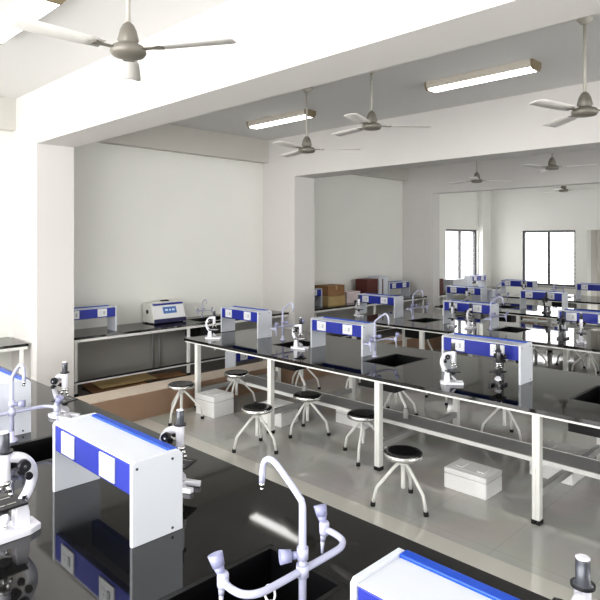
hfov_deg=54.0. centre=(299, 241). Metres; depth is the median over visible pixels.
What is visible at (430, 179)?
ceiling beam
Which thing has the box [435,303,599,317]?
countertop
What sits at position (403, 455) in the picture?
stool
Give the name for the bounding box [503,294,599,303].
countertop
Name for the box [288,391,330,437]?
stool
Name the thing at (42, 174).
pillar
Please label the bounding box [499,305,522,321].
sink
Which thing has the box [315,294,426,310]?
countertop
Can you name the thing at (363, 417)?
stool
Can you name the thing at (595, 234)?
wall
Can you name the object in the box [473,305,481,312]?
socket
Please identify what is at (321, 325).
socket
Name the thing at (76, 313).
socket
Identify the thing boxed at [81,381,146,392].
cardboard sheet
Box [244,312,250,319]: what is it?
socket
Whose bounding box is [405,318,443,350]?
sink
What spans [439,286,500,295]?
countertop
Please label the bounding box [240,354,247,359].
socket
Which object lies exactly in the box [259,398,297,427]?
foam box
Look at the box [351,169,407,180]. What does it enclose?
beam
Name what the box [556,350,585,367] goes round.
stool
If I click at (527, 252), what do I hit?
grille
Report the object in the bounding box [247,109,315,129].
tube light
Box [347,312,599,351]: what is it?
countertop
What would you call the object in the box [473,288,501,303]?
storage box
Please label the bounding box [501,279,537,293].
outlet
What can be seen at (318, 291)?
outlet
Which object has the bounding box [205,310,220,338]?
microscope
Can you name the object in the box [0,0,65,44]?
tube light
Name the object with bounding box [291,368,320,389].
stool
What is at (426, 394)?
stool
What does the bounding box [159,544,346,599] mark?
sink
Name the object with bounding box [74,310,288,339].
countertop
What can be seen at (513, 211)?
wall
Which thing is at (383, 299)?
socket
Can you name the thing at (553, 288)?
tap
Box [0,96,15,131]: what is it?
beam
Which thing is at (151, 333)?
pipe
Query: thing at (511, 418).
stool
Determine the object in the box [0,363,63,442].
tap
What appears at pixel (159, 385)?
trim
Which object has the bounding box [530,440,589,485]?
foam box
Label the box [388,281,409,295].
outlet
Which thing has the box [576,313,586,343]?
microscope
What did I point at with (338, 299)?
carton
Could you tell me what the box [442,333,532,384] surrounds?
outlet
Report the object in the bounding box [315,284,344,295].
carton
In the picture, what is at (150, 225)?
wall
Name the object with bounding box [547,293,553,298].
socket
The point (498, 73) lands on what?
diffuser
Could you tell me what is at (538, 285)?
windowsill
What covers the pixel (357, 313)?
microscope
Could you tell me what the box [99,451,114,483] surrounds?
socket
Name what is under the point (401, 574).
outlet
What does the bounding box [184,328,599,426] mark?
countertop
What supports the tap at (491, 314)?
on the lab bench at (423, 327)
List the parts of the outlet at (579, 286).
panel, panel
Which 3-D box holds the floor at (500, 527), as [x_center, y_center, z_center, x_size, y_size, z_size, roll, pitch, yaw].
[3.410,2.100,5.562,13.000,0.200,17.900,0,0,45]
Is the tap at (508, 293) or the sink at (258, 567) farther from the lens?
the tap at (508, 293)
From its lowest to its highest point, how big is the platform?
0.100 m
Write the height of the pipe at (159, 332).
0.690 m
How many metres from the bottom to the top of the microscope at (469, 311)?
0.346 m
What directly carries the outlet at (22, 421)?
on the lab bench at (81, 549)
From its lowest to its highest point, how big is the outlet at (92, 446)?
0.330 m
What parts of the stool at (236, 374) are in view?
leg, seat, leg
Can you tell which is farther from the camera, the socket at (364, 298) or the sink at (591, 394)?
the socket at (364, 298)
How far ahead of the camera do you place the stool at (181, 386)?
6.58 m
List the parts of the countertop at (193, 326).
leg, frame, leg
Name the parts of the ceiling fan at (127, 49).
blade, rod, motor, blade, blade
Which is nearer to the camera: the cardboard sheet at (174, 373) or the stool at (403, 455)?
the stool at (403, 455)
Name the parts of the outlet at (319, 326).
panel, panel, panel, panel, panel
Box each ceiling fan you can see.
[6,0,236,80]
[273,87,359,156]
[332,70,430,135]
[449,161,499,183]
[520,154,597,172]
[529,15,599,127]
[544,186,593,192]
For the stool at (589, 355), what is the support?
on the floor at (500, 527)
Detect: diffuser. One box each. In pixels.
[249,115,311,128]
[428,67,536,91]
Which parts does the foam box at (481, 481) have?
box lid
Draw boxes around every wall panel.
[78,321,256,380]
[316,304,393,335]
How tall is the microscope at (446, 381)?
0.346 m
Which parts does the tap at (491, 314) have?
spout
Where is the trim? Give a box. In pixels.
[75,319,483,403]
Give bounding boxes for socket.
[61,431,74,459]
[74,311,78,318]
[98,309,106,316]
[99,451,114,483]
[225,309,231,317]
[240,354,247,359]
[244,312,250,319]
[317,321,325,330]
[343,324,351,334]
[362,296,368,301]
[381,297,386,303]
[450,287,455,292]
[451,339,464,351]
[468,288,473,293]
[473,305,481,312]
[490,344,504,355]
[525,292,532,297]
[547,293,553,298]
[566,312,576,320]
[581,285,587,289]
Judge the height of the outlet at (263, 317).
0.330 m
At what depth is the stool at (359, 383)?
7.90 m
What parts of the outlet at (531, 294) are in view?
panel, panel, panel, panel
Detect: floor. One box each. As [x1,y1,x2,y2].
[133,324,599,599]
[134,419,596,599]
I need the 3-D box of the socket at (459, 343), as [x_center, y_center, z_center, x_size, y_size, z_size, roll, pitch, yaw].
[1.405,0.922,5.239,0.128,0.100,0.009,0,0,45]
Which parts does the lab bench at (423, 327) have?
leg, leg, frame, leg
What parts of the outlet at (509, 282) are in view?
panel, panel, panel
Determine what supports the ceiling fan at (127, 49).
hanging from the ceiling
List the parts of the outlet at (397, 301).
panel, panel, panel, panel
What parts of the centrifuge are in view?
lid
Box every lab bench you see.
[0,366,550,599]
[184,328,599,525]
[315,294,426,336]
[347,312,599,370]
[435,303,599,362]
[439,286,500,318]
[503,294,599,330]
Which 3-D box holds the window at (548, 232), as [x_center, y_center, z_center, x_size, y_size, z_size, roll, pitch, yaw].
[6.362,0.420,15.005,1.340,1.400,0.140,0,0,45]
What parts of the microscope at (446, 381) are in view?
arm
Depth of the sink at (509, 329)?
8.06 m
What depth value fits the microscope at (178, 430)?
2.81 m
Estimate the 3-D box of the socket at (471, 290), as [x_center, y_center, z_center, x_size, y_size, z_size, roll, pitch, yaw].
[3.181,0.922,10.944,0.128,0.100,0.009,0,0,45]
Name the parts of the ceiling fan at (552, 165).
blade, blade, motor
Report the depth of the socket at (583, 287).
11.89 m
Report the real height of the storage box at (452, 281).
0.275 m
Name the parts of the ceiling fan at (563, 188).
motor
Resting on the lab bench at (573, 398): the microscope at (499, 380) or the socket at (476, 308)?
the microscope at (499, 380)
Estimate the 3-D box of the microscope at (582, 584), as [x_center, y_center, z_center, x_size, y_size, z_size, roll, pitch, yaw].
[0.713,0.992,1.495,0.120,0.376,0.208,0,0,45]
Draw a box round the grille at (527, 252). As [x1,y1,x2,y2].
[527,252,573,281]
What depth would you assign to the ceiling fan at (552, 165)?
8.79 m
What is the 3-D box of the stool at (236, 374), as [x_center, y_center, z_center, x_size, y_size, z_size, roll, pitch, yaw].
[-0.724,1.796,7.209,0.405,0.412,0.445,0,0,-15]
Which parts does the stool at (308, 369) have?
leg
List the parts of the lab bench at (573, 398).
leg, leg, leg, leg, leg, frame, leg, leg, leg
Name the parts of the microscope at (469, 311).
arm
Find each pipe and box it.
[151,333,152,367]
[159,332,159,366]
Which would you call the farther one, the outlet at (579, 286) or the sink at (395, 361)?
the outlet at (579, 286)
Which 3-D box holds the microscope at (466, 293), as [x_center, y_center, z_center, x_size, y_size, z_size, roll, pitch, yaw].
[3.061,1.007,10.819,0.110,0.346,0.191,0,0,33]
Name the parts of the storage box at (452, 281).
lid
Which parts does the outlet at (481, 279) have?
panel, panel, panel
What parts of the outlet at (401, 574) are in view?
panel, panel, panel, panel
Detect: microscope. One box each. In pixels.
[0,430,40,544]
[48,361,79,419]
[159,408,200,493]
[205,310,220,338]
[291,317,308,349]
[354,294,363,316]
[440,342,463,385]
[447,301,456,326]
[464,287,469,300]
[464,303,476,328]
[489,343,507,386]
[542,292,550,312]
[552,553,595,599]
[556,310,569,339]
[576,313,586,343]
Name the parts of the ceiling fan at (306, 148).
blade, blade, motor, rod, blade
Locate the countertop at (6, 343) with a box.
[0,337,28,374]
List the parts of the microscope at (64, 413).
focus knob, arm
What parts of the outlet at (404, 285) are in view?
panel, panel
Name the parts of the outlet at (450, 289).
panel, panel, panel, panel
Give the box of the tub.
[344,290,359,302]
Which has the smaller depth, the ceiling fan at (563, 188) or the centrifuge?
the centrifuge
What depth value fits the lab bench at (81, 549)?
2.31 m
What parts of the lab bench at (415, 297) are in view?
frame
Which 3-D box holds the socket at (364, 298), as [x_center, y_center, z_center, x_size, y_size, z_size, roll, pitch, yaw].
[1.051,0.922,9.466,0.128,0.100,0.009,0,0,45]
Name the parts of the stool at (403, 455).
leg, seat, leg, leg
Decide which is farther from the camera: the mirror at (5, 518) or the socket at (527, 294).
the socket at (527, 294)
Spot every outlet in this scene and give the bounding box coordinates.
[0,367,30,434]
[53,413,182,547]
[74,305,116,330]
[221,306,271,338]
[225,351,266,367]
[310,316,373,356]
[315,288,321,306]
[350,548,519,599]
[357,293,402,317]
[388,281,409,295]
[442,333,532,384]
[443,300,498,327]
[446,285,486,301]
[464,274,485,286]
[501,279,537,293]
[520,290,567,308]
[558,309,599,335]
[576,283,599,298]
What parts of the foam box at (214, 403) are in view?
box lid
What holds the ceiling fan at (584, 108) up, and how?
hanging from the ceiling
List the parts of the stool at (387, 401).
leg, leg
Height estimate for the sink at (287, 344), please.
0.545 m
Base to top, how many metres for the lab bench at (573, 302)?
0.820 m
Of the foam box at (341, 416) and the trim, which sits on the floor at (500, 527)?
the foam box at (341, 416)
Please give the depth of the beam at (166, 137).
9.12 m
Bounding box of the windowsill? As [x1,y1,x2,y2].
[538,285,575,288]
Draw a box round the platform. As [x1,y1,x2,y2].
[74,314,489,396]
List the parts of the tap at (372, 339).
spout, arm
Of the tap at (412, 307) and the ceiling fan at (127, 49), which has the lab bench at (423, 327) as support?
the tap at (412, 307)
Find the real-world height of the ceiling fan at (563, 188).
0.676 m
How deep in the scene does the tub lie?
11.34 m
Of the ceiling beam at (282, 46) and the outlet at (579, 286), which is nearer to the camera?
the ceiling beam at (282, 46)
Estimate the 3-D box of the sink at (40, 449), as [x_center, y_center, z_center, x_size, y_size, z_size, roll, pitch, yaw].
[-1.514,1.454,3.301,0.408,0.545,0.558,0,0,45]
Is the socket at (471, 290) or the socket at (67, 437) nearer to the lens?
the socket at (67, 437)
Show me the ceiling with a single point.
(29, 61)
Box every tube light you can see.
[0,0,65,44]
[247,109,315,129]
[425,58,540,92]
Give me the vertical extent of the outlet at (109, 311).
0.330 m
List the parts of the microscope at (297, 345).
arm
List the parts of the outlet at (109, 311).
panel, panel, panel, panel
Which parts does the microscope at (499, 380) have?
arm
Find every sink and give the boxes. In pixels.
[10,435,52,469]
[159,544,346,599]
[273,340,309,390]
[361,354,426,418]
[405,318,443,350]
[494,326,533,346]
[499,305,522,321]
[568,385,599,437]
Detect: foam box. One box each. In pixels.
[196,388,233,417]
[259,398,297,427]
[336,409,373,428]
[444,458,501,499]
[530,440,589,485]
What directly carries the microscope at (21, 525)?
on the lab bench at (81, 549)
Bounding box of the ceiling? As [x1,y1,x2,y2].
[0,0,599,139]
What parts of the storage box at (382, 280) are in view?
lid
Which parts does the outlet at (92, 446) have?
panel, panel, panel, panel, panel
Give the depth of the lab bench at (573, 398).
5.26 m
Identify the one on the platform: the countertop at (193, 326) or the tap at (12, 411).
the countertop at (193, 326)
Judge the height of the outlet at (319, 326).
0.330 m
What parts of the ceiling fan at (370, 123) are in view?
blade, blade, rod, motor, blade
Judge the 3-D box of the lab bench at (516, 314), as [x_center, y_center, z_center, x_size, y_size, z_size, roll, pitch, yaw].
[5.379,1.590,8.893,6.800,0.820,1.400,0,0,45]
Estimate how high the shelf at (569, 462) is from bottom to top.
0.025 m
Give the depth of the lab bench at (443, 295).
13.80 m
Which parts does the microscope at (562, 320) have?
arm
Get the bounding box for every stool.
[168,381,203,425]
[224,369,256,402]
[232,403,277,453]
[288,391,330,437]
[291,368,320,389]
[343,409,386,465]
[345,377,360,388]
[370,445,428,516]
[383,390,417,415]
[425,393,447,404]
[480,408,521,440]
[533,346,548,367]
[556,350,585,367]
[570,352,599,374]
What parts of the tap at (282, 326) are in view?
spout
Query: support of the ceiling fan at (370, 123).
hanging from the ceiling
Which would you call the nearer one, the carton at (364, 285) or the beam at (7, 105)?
the beam at (7, 105)
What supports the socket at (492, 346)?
attached to the outlet at (517, 350)
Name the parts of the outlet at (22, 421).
panel, panel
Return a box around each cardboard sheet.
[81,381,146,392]
[91,373,156,388]
[151,370,186,379]
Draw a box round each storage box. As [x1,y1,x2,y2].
[368,275,387,294]
[443,278,466,290]
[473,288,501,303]
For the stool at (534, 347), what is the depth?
9.26 m
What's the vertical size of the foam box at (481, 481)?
0.175 m
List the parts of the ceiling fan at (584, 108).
blade, blade, rod, motor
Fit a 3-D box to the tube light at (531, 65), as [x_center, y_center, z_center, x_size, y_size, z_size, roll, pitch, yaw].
[1.867,-1.705,6.123,1.200,0.090,0.208,0,0,45]
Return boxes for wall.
[0,131,478,370]
[491,184,599,323]
[591,230,599,309]
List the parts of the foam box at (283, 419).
box lid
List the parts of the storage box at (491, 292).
lid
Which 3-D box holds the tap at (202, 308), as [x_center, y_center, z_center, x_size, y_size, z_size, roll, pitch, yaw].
[-1.492,1.035,9.128,0.139,0.289,0.304,0,0,45]
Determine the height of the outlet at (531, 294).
0.330 m
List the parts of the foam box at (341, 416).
box lid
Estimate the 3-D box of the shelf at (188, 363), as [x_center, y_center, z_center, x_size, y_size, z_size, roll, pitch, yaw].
[-1.518,1.738,8.519,0.040,0.015,3.690,0,0,45]
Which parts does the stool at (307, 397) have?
leg, leg, seat, leg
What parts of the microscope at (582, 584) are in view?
arm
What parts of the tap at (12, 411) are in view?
arm, spout, valve knob, arm, valve handle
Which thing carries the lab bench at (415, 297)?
on the platform
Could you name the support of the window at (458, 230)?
in the wall at (150, 225)
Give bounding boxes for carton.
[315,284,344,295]
[322,295,344,305]
[356,278,377,293]
[439,279,442,293]
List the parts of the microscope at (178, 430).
focus knob, arm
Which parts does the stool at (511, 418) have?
leg, leg, leg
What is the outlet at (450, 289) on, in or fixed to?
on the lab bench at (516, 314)
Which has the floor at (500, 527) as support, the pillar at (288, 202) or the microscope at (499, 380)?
the pillar at (288, 202)
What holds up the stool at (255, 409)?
on the floor at (500, 527)
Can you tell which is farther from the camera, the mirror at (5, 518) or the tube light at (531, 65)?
the tube light at (531, 65)
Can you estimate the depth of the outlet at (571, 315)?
7.17 m
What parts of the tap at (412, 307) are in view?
spout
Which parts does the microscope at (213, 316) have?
arm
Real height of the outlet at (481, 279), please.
0.330 m
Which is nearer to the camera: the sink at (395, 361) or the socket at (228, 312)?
the sink at (395, 361)
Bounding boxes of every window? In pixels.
[446,229,475,283]
[523,230,574,286]
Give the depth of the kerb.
6.89 m
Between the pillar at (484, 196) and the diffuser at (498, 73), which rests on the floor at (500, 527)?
the pillar at (484, 196)
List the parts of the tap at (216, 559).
valve handle, arm, spout, valve knob, valve handle, arm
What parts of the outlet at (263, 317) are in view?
panel, panel, panel, panel, panel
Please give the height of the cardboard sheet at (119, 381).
0.043 m
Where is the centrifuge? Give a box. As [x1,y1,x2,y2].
[143,299,185,323]
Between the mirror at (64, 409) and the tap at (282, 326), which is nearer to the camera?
the mirror at (64, 409)
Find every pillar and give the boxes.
[12,143,73,396]
[263,176,314,331]
[403,193,438,314]
[479,191,490,285]
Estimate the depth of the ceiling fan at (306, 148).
6.65 m
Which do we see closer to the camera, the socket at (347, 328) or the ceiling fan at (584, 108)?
the ceiling fan at (584, 108)
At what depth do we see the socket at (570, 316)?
7.21 m
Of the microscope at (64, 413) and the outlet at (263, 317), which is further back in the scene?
the outlet at (263, 317)
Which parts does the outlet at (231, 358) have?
panel, panel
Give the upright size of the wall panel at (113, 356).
0.680 m
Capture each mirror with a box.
[0,514,9,530]
[61,406,68,413]
[494,376,501,381]
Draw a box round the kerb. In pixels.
[91,316,545,421]
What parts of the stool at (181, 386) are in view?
leg, seat, leg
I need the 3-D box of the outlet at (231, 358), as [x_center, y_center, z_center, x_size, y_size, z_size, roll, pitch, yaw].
[-0.735,1.735,8.651,0.240,0.330,0.745,0,0,45]
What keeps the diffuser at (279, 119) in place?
attached to the tube light at (298, 115)
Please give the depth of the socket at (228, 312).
7.55 m
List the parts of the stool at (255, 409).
leg, seat, leg, leg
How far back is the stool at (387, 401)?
6.77 m
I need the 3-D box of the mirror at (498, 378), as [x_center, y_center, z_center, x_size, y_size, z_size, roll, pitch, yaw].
[1.628,1.135,4.846,0.059,0.050,0.044,0,0,45]
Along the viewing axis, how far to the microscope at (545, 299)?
9.76 m
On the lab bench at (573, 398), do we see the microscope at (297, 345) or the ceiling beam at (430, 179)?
the microscope at (297, 345)
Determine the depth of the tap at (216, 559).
1.80 m
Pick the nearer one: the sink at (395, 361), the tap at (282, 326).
the sink at (395, 361)
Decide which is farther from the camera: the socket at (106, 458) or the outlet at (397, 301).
the outlet at (397, 301)
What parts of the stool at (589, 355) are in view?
leg, leg, leg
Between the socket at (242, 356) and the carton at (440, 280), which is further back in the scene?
the carton at (440, 280)
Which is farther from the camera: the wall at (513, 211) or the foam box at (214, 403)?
the wall at (513, 211)
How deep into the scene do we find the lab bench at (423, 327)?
7.99 m
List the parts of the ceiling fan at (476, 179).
blade, motor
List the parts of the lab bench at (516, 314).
frame, leg, leg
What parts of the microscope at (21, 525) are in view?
focus knob, arm, focus knob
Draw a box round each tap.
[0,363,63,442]
[195,299,212,316]
[208,455,345,599]
[270,303,304,339]
[363,313,399,356]
[405,289,429,318]
[484,296,508,329]
[491,281,509,302]
[550,275,564,291]
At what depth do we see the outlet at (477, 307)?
8.19 m
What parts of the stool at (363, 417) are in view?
leg, leg, seat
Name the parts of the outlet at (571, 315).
panel, panel, panel, panel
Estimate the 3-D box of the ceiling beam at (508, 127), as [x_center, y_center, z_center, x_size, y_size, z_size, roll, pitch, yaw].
[4.031,-1.415,5.975,12.700,0.670,0.480,0,0,45]
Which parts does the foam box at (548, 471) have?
box lid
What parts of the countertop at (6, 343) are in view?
frame, leg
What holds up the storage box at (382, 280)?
on the lab bench at (415, 297)
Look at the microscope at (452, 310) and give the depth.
8.20 m
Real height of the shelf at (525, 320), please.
0.025 m
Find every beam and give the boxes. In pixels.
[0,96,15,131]
[12,0,599,149]
[95,124,268,163]
[263,81,599,179]
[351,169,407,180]
[403,149,599,194]
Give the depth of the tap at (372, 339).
6.02 m
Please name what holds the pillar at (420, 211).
on the floor at (500, 527)
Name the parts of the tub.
lid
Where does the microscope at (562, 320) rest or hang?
on the lab bench at (423, 327)
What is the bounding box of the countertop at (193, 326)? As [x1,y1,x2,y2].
[74,310,288,395]
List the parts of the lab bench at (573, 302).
frame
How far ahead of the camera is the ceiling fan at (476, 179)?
10.27 m
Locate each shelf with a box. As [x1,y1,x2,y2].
[74,356,224,383]
[233,375,599,473]
[523,318,599,326]
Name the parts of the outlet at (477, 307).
panel, panel, panel, panel, panel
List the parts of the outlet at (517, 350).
panel, panel, panel, panel, panel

